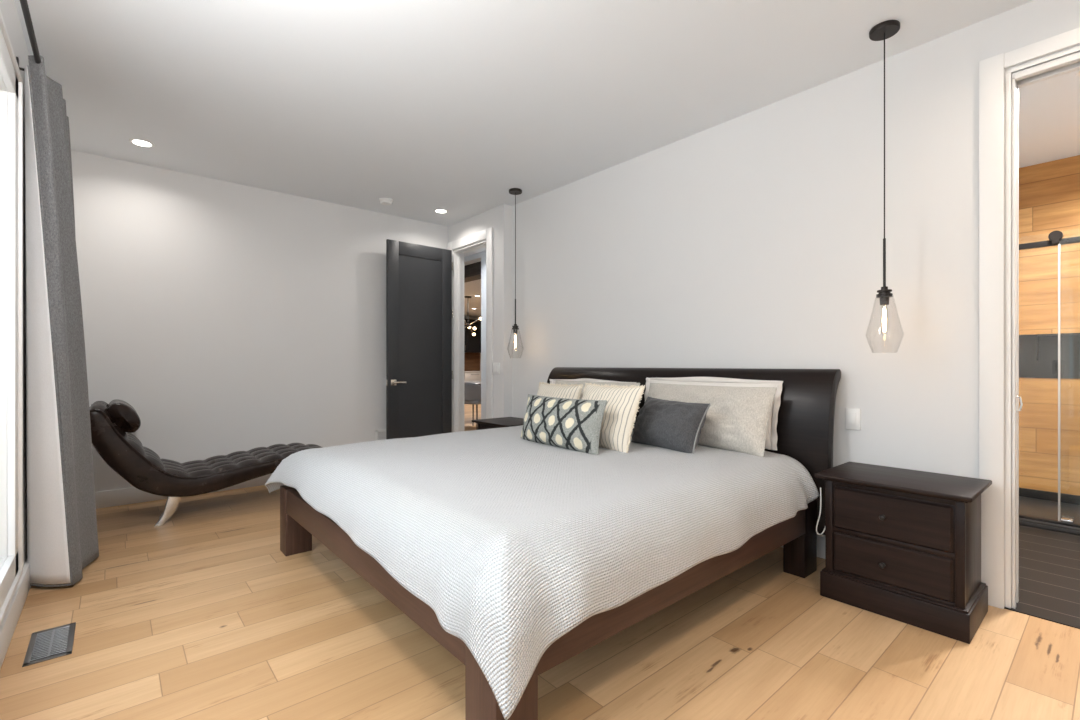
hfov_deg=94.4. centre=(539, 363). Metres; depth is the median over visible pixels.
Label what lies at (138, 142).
recessed light
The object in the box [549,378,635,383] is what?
bed pillow
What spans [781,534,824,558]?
baseboard
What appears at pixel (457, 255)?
door frame
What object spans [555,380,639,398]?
pillow sham
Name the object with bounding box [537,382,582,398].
striped cushion
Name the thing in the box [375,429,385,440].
wall outlet
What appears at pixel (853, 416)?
light switch
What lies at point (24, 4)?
curtain rod
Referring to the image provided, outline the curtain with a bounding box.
[24,55,98,586]
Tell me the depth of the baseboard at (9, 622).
2.09 m
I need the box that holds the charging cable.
[816,488,824,534]
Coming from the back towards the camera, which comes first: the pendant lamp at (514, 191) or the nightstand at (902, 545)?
the pendant lamp at (514, 191)
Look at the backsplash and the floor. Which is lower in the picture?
the floor
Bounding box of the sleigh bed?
[280,367,840,719]
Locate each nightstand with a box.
[472,417,523,429]
[815,461,991,643]
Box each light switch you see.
[493,363,499,373]
[846,408,860,429]
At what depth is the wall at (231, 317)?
4.44 m
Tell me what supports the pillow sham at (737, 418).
on the coverlet
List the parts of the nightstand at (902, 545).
knob, knob, drawer, drawer, plinth moulding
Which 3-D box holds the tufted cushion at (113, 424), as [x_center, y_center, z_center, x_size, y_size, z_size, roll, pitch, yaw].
[-2.466,0.547,3.977,1.655,0.556,0.634,0,0,-41]
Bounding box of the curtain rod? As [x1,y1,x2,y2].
[16,0,40,70]
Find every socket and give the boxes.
[512,324,518,333]
[876,286,892,304]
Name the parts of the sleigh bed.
leg, foot rail, leg, rail, headboard, leg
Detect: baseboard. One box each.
[0,560,30,668]
[95,473,272,508]
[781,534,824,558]
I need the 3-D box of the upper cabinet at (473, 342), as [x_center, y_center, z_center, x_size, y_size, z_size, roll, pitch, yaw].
[-2.268,-0.930,16.747,0.615,1.100,0.406,0,0,-41]
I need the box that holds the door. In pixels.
[386,239,452,438]
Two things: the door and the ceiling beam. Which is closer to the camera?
the door
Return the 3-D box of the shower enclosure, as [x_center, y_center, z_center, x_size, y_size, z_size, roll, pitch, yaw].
[3.755,0.087,3.083,0.085,1.976,2.676,0,0,-41]
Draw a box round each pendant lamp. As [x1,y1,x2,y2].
[508,188,521,356]
[865,20,902,351]
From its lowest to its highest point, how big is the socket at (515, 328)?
0.087 m
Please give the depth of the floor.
1.96 m
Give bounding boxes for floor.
[0,404,1079,719]
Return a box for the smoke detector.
[379,198,392,204]
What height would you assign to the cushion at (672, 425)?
0.298 m
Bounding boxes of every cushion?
[90,401,322,476]
[520,394,606,454]
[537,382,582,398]
[582,383,644,452]
[631,397,709,453]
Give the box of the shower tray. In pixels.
[1019,487,1079,534]
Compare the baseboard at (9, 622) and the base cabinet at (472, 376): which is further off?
the base cabinet at (472, 376)
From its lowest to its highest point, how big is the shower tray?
0.096 m
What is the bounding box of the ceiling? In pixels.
[15,0,1079,316]
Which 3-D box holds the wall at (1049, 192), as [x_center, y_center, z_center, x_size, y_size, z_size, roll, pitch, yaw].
[4.433,-0.250,3.663,0.100,2.740,2.700,0,0,-41]
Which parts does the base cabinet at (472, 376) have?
drawer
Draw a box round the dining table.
[464,381,480,385]
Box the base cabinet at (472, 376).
[464,372,480,381]
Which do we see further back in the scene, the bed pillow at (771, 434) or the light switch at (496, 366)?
the light switch at (496, 366)
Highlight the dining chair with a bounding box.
[464,383,480,429]
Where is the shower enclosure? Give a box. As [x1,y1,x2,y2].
[1019,231,1079,527]
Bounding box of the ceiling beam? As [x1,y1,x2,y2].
[464,261,480,282]
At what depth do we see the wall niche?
4.04 m
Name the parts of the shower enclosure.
rail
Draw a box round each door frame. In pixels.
[447,227,492,431]
[979,27,1079,608]
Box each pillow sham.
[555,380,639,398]
[648,383,776,456]
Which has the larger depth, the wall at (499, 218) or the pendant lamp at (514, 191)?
the wall at (499, 218)
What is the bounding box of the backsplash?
[464,353,479,370]
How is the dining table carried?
on the floor
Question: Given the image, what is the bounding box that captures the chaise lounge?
[89,399,322,526]
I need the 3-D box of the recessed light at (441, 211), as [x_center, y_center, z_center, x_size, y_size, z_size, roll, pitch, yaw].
[-1.049,-1.617,5.294,0.150,0.006,0.150,0,0,-41]
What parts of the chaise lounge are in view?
leg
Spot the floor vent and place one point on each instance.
(44, 645)
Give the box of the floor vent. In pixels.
[22,622,75,666]
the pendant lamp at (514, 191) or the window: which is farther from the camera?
the pendant lamp at (514, 191)
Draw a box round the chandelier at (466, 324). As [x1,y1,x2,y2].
[464,296,480,335]
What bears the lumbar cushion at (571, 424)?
on the coverlet
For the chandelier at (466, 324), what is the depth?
11.98 m
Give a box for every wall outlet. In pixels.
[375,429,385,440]
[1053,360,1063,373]
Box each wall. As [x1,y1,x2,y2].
[0,0,28,566]
[71,150,447,491]
[448,204,511,417]
[464,251,485,418]
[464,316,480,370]
[512,0,1079,607]
[1019,155,1079,495]
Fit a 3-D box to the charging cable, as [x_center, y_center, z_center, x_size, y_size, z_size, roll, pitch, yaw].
[1.426,0.737,2.512,0.090,0.236,0.022,0,0,-22]
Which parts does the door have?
lever handle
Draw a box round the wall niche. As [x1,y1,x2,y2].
[1019,333,1079,378]
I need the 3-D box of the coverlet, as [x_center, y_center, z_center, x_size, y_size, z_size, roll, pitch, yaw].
[-0.088,0.674,2.832,2.145,0.411,2.456,0,0,-41]
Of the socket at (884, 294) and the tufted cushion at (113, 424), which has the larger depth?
the tufted cushion at (113, 424)
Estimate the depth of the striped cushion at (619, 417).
2.79 m
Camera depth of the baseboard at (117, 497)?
4.00 m
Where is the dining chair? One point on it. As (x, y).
(472, 391)
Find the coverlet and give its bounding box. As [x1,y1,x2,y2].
[265,425,818,719]
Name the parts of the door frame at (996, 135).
edge pull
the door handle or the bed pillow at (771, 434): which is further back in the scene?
the door handle
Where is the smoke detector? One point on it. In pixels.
(384, 201)
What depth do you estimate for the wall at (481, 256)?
7.17 m
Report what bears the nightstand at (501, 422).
on the floor
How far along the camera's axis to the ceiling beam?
7.89 m
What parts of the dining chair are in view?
seat, backrest, leg, leg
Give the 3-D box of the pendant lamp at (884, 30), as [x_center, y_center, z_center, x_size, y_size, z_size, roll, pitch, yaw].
[1.662,-0.837,2.412,0.154,1.566,0.154,0,0,-41]
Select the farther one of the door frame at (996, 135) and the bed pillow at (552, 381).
the bed pillow at (552, 381)
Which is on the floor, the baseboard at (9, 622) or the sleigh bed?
the sleigh bed
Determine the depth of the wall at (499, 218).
5.11 m
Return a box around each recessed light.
[129,138,154,147]
[434,209,447,213]
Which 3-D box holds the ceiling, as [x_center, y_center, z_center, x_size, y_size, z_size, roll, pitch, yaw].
[0.374,-1.670,8.844,13.130,0.100,16.250,0,0,-41]
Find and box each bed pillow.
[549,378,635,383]
[645,377,782,450]
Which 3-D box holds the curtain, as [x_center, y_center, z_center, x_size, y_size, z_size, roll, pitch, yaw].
[-2.515,-0.139,2.646,0.261,2.494,0.964,0,0,-41]
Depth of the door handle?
3.96 m
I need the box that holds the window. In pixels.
[0,9,22,624]
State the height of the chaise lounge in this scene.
0.862 m
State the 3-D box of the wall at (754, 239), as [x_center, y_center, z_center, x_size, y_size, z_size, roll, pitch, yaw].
[1.614,-0.250,3.020,0.140,2.740,5.670,0,0,-41]

